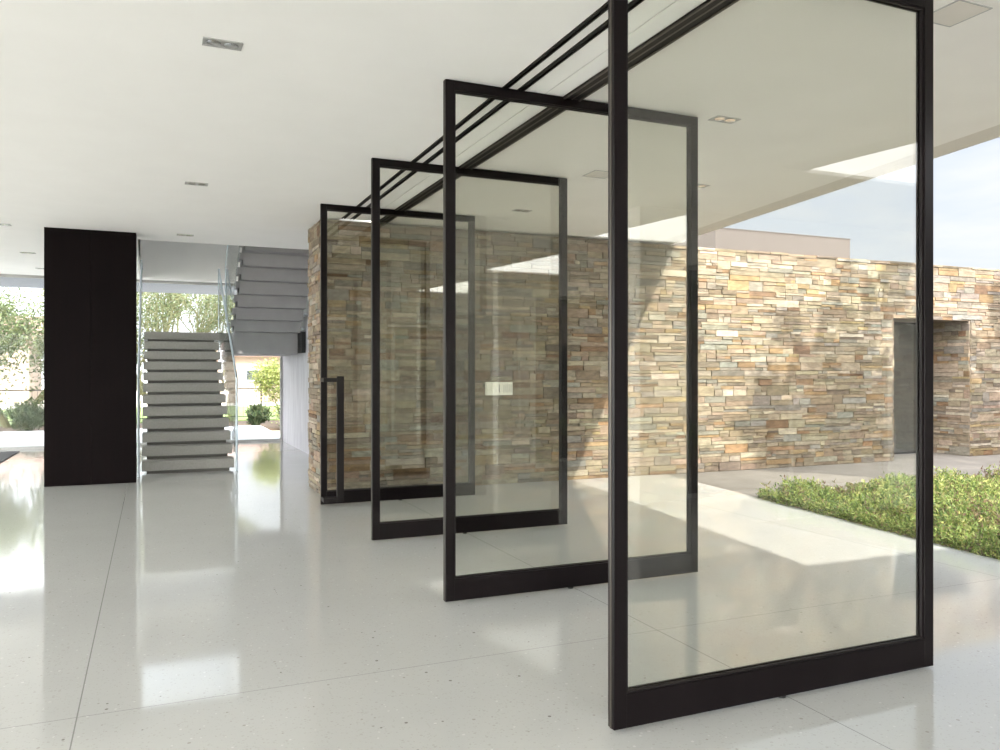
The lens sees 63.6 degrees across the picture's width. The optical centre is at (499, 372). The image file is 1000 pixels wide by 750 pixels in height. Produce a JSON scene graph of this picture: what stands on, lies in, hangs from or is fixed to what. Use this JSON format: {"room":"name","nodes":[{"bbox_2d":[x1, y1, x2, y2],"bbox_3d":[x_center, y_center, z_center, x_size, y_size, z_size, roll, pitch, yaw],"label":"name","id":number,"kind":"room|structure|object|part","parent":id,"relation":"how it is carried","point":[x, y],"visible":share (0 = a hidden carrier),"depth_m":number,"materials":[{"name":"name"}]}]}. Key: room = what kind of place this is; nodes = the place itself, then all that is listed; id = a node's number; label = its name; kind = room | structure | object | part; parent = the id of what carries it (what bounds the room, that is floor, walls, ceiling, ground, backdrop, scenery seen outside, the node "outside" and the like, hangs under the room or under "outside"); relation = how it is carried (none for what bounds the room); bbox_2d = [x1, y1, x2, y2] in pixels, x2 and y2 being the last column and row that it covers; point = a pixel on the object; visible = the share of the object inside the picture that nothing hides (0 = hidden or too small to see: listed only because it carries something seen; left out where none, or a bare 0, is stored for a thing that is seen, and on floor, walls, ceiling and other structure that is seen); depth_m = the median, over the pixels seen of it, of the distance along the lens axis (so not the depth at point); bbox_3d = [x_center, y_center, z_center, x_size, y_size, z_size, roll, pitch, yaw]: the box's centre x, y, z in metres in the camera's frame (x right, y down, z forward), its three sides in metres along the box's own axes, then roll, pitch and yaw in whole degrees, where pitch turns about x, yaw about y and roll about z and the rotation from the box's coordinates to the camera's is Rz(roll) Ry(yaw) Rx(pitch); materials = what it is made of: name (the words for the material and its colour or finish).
{"room":"lobby","nodes":[
{"label":"lobby","id":0,"kind":"room"},
{"bbox_2d":[44,227,136,486],"bbox_3d":[-4.974,-0.181,9.834,0.990,3.062,0.300,0,0,-23],"label":"wall partition","id":1,"kind":"structure","parent":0,"point":[90,276],"depth_m":9.69,"materials":[{"name":"brown wood"}]},
{"bbox_3d":[-5.201,-0.181,9.736,0.494,3.062,0.300,0,0,-23],"label":"wood panel","id":2,"kind":"part","parent":1,"relation":"part of","materials":[{"name":"brown wood"}]},
{"bbox_3d":[-4.746,-0.181,9.932,0.494,3.062,0.300,0,0,-23],"label":"wood panel","id":3,"kind":"part","parent":1,"relation":"part of","materials":[{"name":"brown wood"}]},
{"bbox_2d":[0,277,236,294],"bbox_3d":[-9.357,-1.867,15.197,10.650,0.290,2.480,0,0,-23],"label":"ceiling","id":4,"kind":"structure","parent":0,"point":[4,281],"depth_m":16.18,"materials":[{"name":"grey paint"}]},
{"bbox_2d":[140,240,241,280],"bbox_3d":[-5.355,-2.181,15.159,2.570,0.898,0.020,0,0,-23],"label":"wall","id":5,"kind":"structure","parent":0,"point":[160,259],"depth_m":14.93,"materials":[{"name":"white paint"}]},
{"bbox_2d":[282,297,309,453],"bbox_3d":[-2.877,-0.181,12.971,0.250,3.062,6.660,0,0,-23],"label":"wall","id":6,"kind":"structure","parent":0,"point":[295,368],"depth_m":14.31,"materials":[{"name":"white paint"}]},
{"bbox_2d":[0,274,281,449],"bbox_3d":[-8.826,-0.181,13.977,9.860,3.062,0.060,0,0,-23],"label":"window","id":7,"kind":"structure","parent":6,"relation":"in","point":[1,275],"depth_m":15.16,"materials":[{"name":"grey"}]},
{"bbox_2d":[0,441,999,749],"bbox_3d":[2.099,1.410,5.740,23.600,0.120,23.880,0,0,-23],"label":"floor","id":8,"kind":"structure","parent":0,"point":[231,609],"depth_m":4.37,"materials":[{"name":"stone"}]},
{"bbox_2d":[0,451,19,462],"bbox_3d":[-8.497,1.343,11.283,2.530,0.011,4.250,0,0,-23],"label":"area rug","id":9,"kind":"object","parent":8,"relation":"on","point":[5,455],"visible":1,"depth_m":13.15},
{"bbox_2d":[137,245,308,476],"bbox_3d":[-4.420,-0.966,13.005,2.538,4.633,4.515,0,0,-23],"label":"staircase","id":10,"kind":"structure","parent":8,"relation":"on","point":[185,423],"depth_m":12.34,"materials":[{"name":"stone"}]},
{"bbox_3d":[-5.564,-0.250,12.493,0.016,3.200,4.450,0,0,-23],"label":"glass panel","id":11,"kind":"part","parent":10,"relation":"part of","materials":[{"name":"clear glass"}]},
{"bbox_3d":[-4.252,-0.220,12.558,0.016,3.140,3.230,0,0,-23],"label":"glass panel","id":12,"kind":"part","parent":10,"relation":"part of","materials":[{"name":"clear glass"}]},
{"bbox_3d":[-4.146,-1.770,12.500,0.016,3.000,2.400,0,0,-23],"label":"glass panel","id":13,"kind":"part","parent":10,"relation":"part of","materials":[{"name":"clear glass"}]},
{"bbox_2d":[0,0,999,282],"bbox_3d":[1.961,-1.862,5.681,23.900,0.300,23.880,0,0,-23],"label":"ceiling","id":14,"kind":"structure","parent":0,"point":[108,108],"depth_m":5.23,"materials":[{"name":"white paint"}]},
{"bbox_2d":[185,181,207,185],"bbox_3d":[-2.753,-1.710,7.318,0.196,0.005,0.106,0,0,-23],"label":"recessed light","id":15,"kind":"object","parent":14,"relation":"in","point":[186,182],"visible":1,"depth_m":7.31,"materials":[{"name":"white"}]},
{"bbox_2d":[202,37,242,50],"bbox_3d":[-1.445,-1.710,4.201,0.196,0.005,0.106,0,0,-23],"label":"recessed light","id":16,"kind":"object","parent":14,"relation":"in","point":[212,42],"visible":1,"depth_m":4.20,"materials":[{"name":"grey"}]},
{"bbox_2d":[342,1,607,218],"bbox_3d":[1.490,-1.724,1.475,0.036,0.035,16.330,0,0,-23],"label":"track","id":17,"kind":"object","parent":14,"relation":"attached to","point":[603,8],"visible":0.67,"depth_m":4.64,"materials":[{"name":"black"}]},
{"bbox_2d":[350,0,643,219],"bbox_3d":[1.582,-1.724,1.515,0.043,0.035,16.330,0,0,-23],"label":"track","id":18,"kind":"object","parent":14,"relation":"attached to","point":[633,3],"visible":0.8,"depth_m":4.75,"materials":[{"name":"black"}]},
{"bbox_2d":[512,209,531,212],"bbox_3d":[0.233,-1.714,8.551,0.196,0.005,0.106,0,0,-23],"label":"recessed light","id":19,"kind":"object","parent":14,"relation":"in","point":[516,210],"visible":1,"depth_m":8.54,"materials":[{"name":"white"}]},
{"bbox_2d":[380,0,739,222],"bbox_3d":[1.905,-1.704,1.655,0.126,0.016,16.330,0,0,-23],"label":"track","id":20,"kind":"object","parent":14,"relation":"attached to","point":[708,9],"visible":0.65,"depth_m":4.77,"materials":[{"name":"black"}]},
{"bbox_2d":[320,203,474,504],"bbox_3d":[-1.025,-0.180,8.455,1.677,3.059,0.180,0,0,-23],"label":"door","id":21,"kind":"structure","parent":20,"relation":"attached to","point":[340,495],"depth_m":8.33,"materials":[{"name":"brown metal"}]},
{"bbox_3d":[-1.609,0.670,8.125,0.070,1.265,0.035,0,0,-23],"label":"pull handle","id":22,"kind":"part","parent":21,"relation":"part of","materials":[{"name":"black"}]},
{"bbox_3d":[-1.051,-1.682,8.518,1.563,0.056,0.043,0,0,-23],"label":"rail","id":23,"kind":"part","parent":21,"relation":"part of","materials":[{"name":"brown metal"}]},
{"bbox_3d":[-1.051,1.274,8.518,1.563,0.128,0.043,0,0,-23],"label":"rail","id":24,"kind":"part","parent":21,"relation":"part of","materials":[{"name":"brown metal"}]},
{"bbox_2d":[371,158,566,539],"bbox_3d":[-0.220,-0.180,6.790,1.757,3.059,0.045,0,0,-23],"label":"door","id":25,"kind":"structure","parent":20,"relation":"attached to","point":[546,517],"depth_m":6.65,"materials":[{"name":"brown metal"}]},
{"bbox_3d":[-0.219,-1.682,6.791,1.643,0.056,0.043,0,0,-23],"label":"rail","id":26,"kind":"part","parent":25,"relation":"part of","materials":[{"name":"brown metal"}]},
{"bbox_3d":[-0.219,1.274,6.791,1.643,0.128,0.043,0,0,-23],"label":"rail","id":27,"kind":"part","parent":25,"relation":"part of","materials":[{"name":"brown metal"}]},
{"bbox_2d":[443,79,697,601],"bbox_3d":[0.495,-0.180,5.073,1.792,3.059,0.045,0,0,-23],"label":"door","id":28,"kind":"structure","parent":20,"relation":"attached to","point":[498,583],"depth_m":4.90,"materials":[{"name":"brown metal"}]},
{"bbox_3d":[0.496,-1.682,5.074,1.678,0.056,0.043,0,0,-23],"label":"rail","id":29,"kind":"part","parent":28,"relation":"part of","materials":[{"name":"brown metal"}]},
{"bbox_3d":[0.496,1.274,5.074,1.678,0.128,0.043,0,0,-23],"label":"rail","id":30,"kind":"part","parent":28,"relation":"part of","materials":[{"name":"brown metal"}]},
{"bbox_2d":[608,0,932,730],"bbox_3d":[1.192,-0.180,3.367,1.692,3.059,0.045,0,0,-23],"label":"door","id":31,"kind":"structure","parent":20,"relation":"attached to","point":[647,703],"depth_m":3.28,"materials":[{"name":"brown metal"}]},
{"bbox_3d":[1.193,1.274,3.367,1.578,0.128,0.043,0,0,-23],"label":"rail","id":32,"kind":"part","parent":31,"relation":"part of","materials":[{"name":"brown metal"}]},
{"bbox_3d":[1.193,-1.682,3.367,1.578,0.056,0.043,0,0,-23],"label":"rail","id":33,"kind":"part","parent":31,"relation":"part of","materials":[{"name":"brown metal"}]},
{"bbox_2d":[583,170,607,178],"bbox_3d":[0.865,-1.714,6.984,0.224,0.005,0.224,0,0,-23],"label":"ceiling speaker","id":34,"kind":"object","parent":14,"relation":"attached to","point":[596,173],"visible":0.76,"depth_m":6.99,"materials":[{"name":"grey"}]},
{"bbox_2d":[698,184,709,187],"bbox_3d":[1.816,-1.714,7.404,0.196,0.005,0.106,0,0,-23],"label":"recessed light","id":35,"kind":"object","parent":14,"relation":"in","point":[699,185],"visible":0.54,"depth_m":7.40,"materials":[{"name":"white"}]},
{"bbox_2d":[708,115,741,123],"bbox_3d":[1.523,-1.714,5.470,0.196,0.005,0.106,0,0,-23],"label":"recessed light","id":36,"kind":"object","parent":14,"relation":"in","point":[723,119],"visible":1,"depth_m":5.47,"materials":[{"name":"white"}]},
{"bbox_2d":[655,125,999,244],"bbox_3d":[3.365,-1.734,6.480,0.265,0.025,9.498,0,0,-15],"label":"roof edge","id":37,"kind":"structure","parent":14,"relation":"attached to","point":[991,133],"depth_m":7.24,"materials":[{"name":"paint"}]},
{"bbox_2d":[933,0,992,26],"bbox_3d":[2.171,-1.714,3.855,0.224,0.005,0.224,0,0,-23],"label":"ceiling speaker","id":38,"kind":"object","parent":14,"relation":"attached to","point":[958,11],"visible":0.81,"depth_m":3.84,"materials":[{"name":"grey"}]},
{"bbox_2d":[307,219,999,493],"bbox_3d":[4.887,-0.152,12.268,15.310,3.104,0.796,0,0,-23],"label":"stone wall","id":39,"kind":"structure","parent":0,"point":[796,353],"depth_m":10.56,"materials":[{"name":"beige stone"}]},
{"bbox_2d":[485,382,512,394],"bbox_3d":[-0.024,0.194,9.717,0.353,0.147,0.066,0,0,-23],"label":"wall switch","id":40,"kind":"object","parent":39,"relation":"attached to","point":[491,388],"visible":1,"depth_m":9.69,"materials":[{"name":"white plastic"}]},
{"bbox_2d":[893,322,915,453],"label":"door","id":41,"kind":"structure","parent":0,"point":[904,349],"depth_m":15.06,"materials":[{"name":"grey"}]},
{"label":"outside","id":42,"kind":"structure","parent":0,"visible":0},
{"bbox_2d":[0,388,279,434],"bbox_3d":[3.243,1.630,17.734,140.000,0.240,150.000,0,0,-23],"label":"ground","id":43,"kind":"structure","parent":42,"point":[2,405],"depth_m":37.96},
{"bbox_2d":[0,316,43,402],"bbox_3d":[-31.418,-0.718,39.269,16.800,4.455,6.000,0,0,-23],"label":"house","id":44,"kind":"structure","parent":43,"relation":"on","point":[15,396],"depth_m":39.90,"materials":[{"name":"paint"}]},
{"bbox_2d":[216,350,279,402],"bbox_3d":[-10.734,-0.140,43.832,12.000,3.300,6.000,0,0,-23],"label":"house","id":45,"kind":"structure","parent":43,"relation":"on","point":[242,363],"depth_m":40.29,"materials":[{"name":"paint"}]},
{"bbox_3d":[-12.334,0.135,40.346,0.660,0.510,0.015,0,0,-23],"label":"pane","id":46,"kind":"part","parent":45,"relation":"part of","materials":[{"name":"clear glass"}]},
{"bbox_2d":[672,228,850,257],"bbox_3d":[6.798,-1.240,26.346,4.990,5.500,7.040,0,0,-23],"label":"building","id":47,"kind":"structure","parent":43,"relation":"on","point":[723,238],"depth_m":23.00,"materials":[{"name":"beige paint"}]},
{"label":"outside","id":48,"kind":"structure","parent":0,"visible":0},
{"bbox_2d":[762,492,999,558],"bbox_3d":[9.315,1.435,7.469,12.978,0.130,7.540,0,0,-23],"label":"bed","id":49,"kind":"object","parent":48,"point":[844,492],"depth_m":6.99,"materials":[{"name":"brown soil"}]},
{"bbox_2d":[756,462,999,559],"bbox_3d":[8.021,1.226,6.948,9.964,0.376,7.543,0,0,-23],"label":"groundcover","id":50,"kind":"object","parent":49,"relation":"on","point":[951,494],"visible":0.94,"depth_m":7.61,"materials":[{"name":"green plant"}]},
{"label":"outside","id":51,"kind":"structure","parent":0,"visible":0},
{"bbox_2d":[0,420,279,431],"bbox_3d":[-11.092,1.480,20.672,20.000,0.060,3.650,0,0,-23],"label":"ground border","id":52,"kind":"structure","parent":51,"point":[268,425],"depth_m":21.63,"materials":[{"name":"brown soil"}]},
{"bbox_2d":[0,396,43,430],"bbox_3d":[-11.527,1.037,19.562,1.297,0.940,1.230,0,0,-23],"label":"shrub","id":53,"kind":"object","parent":52,"relation":"on","point":[33,417],"visible":0.98,"depth_m":19.40,"materials":[{"name":"green plant"}]},
{"bbox_2d":[0,287,149,427],"bbox_3d":[-13.012,-0.678,20.855,7.200,4.679,5.808,0,0,-7],"label":"tree","id":54,"kind":"object","parent":52,"relation":"on","point":[15,334],"visible":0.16,"depth_m":20.03,"materials":[{"name":"green plant"}]},
{"bbox_2d":[29,288,234,396],"bbox_3d":[-9.146,-0.926,21.494,7.067,5.184,5.998,0,0,13],"label":"tree","id":55,"kind":"object","parent":52,"relation":"on","point":[157,309],"visible":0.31,"depth_m":20.74,"materials":[{"name":"green plant"}]},
{"bbox_2d":[0,388,277,421],"bbox_3d":[-11.797,0.965,22.356,20.040,1.070,0.040,0,0,-23],"label":"metal fence","id":56,"kind":"object","parent":52,"relation":"on","point":[238,388],"visible":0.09,"depth_m":23.04,"materials":[{"name":"black metal"}]},
{"bbox_2d":[245,403,274,425],"bbox_3d":[-6.319,1.137,21.169,0.821,0.736,0.805,0,0,6],"label":"shrub","id":57,"kind":"object","parent":52,"relation":"on","point":[257,414],"visible":0.98,"depth_m":21.06,"materials":[{"name":"green plant"}]},
{"bbox_2d":[247,357,279,424],"bbox_3d":[-5.713,0.490,21.985,1.984,2.256,2.247,0,0,34],"label":"leafy bush","id":58,"kind":"object","parent":52,"relation":"on","point":[266,376],"visible":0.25,"depth_m":21.77,"materials":[{"name":"green plant"}]},
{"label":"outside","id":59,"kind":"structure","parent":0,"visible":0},
{"bbox_2d":[0,405,279,425],"bbox_3d":[-12.137,1.470,28.145,60.000,0.080,10.700,0,0,-23],"label":"lawn","id":60,"kind":"structure","parent":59,"point":[241,409],"depth_m":27.41,"materials":[{"name":"green plant"}]},
{"bbox_2d":[0,287,34,337],"bbox_3d":[-16.324,-0.911,22.609,6.041,5.129,5.682,0,0,-1],"label":"tree","id":61,"kind":"object","parent":60,"relation":"on","point":[4,291],"visible":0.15,"depth_m":23.42,"materials":[{"name":"green plant"}]},
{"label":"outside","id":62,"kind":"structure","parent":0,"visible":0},
{"bbox_2d":[0,425,279,446],"bbox_3d":[-10.461,1.425,16.115,11.550,0.130,5.120,0,0,-23],"label":"terrace","id":63,"kind":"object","parent":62,"point":[17,438],"visible":0.3,"depth_m":17.15,"materials":[{"name":"concrete"}]},
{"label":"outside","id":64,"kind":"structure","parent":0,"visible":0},
{"bbox_2d":[668,453,999,497],"bbox_3d":[8.603,1.413,12.885,13.996,0.115,2.950,0,0,-23],"label":"path","id":65,"kind":"structure","parent":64,"point":[746,482],"depth_m":11.03,"materials":[{"name":"beige concrete"}]}
]}

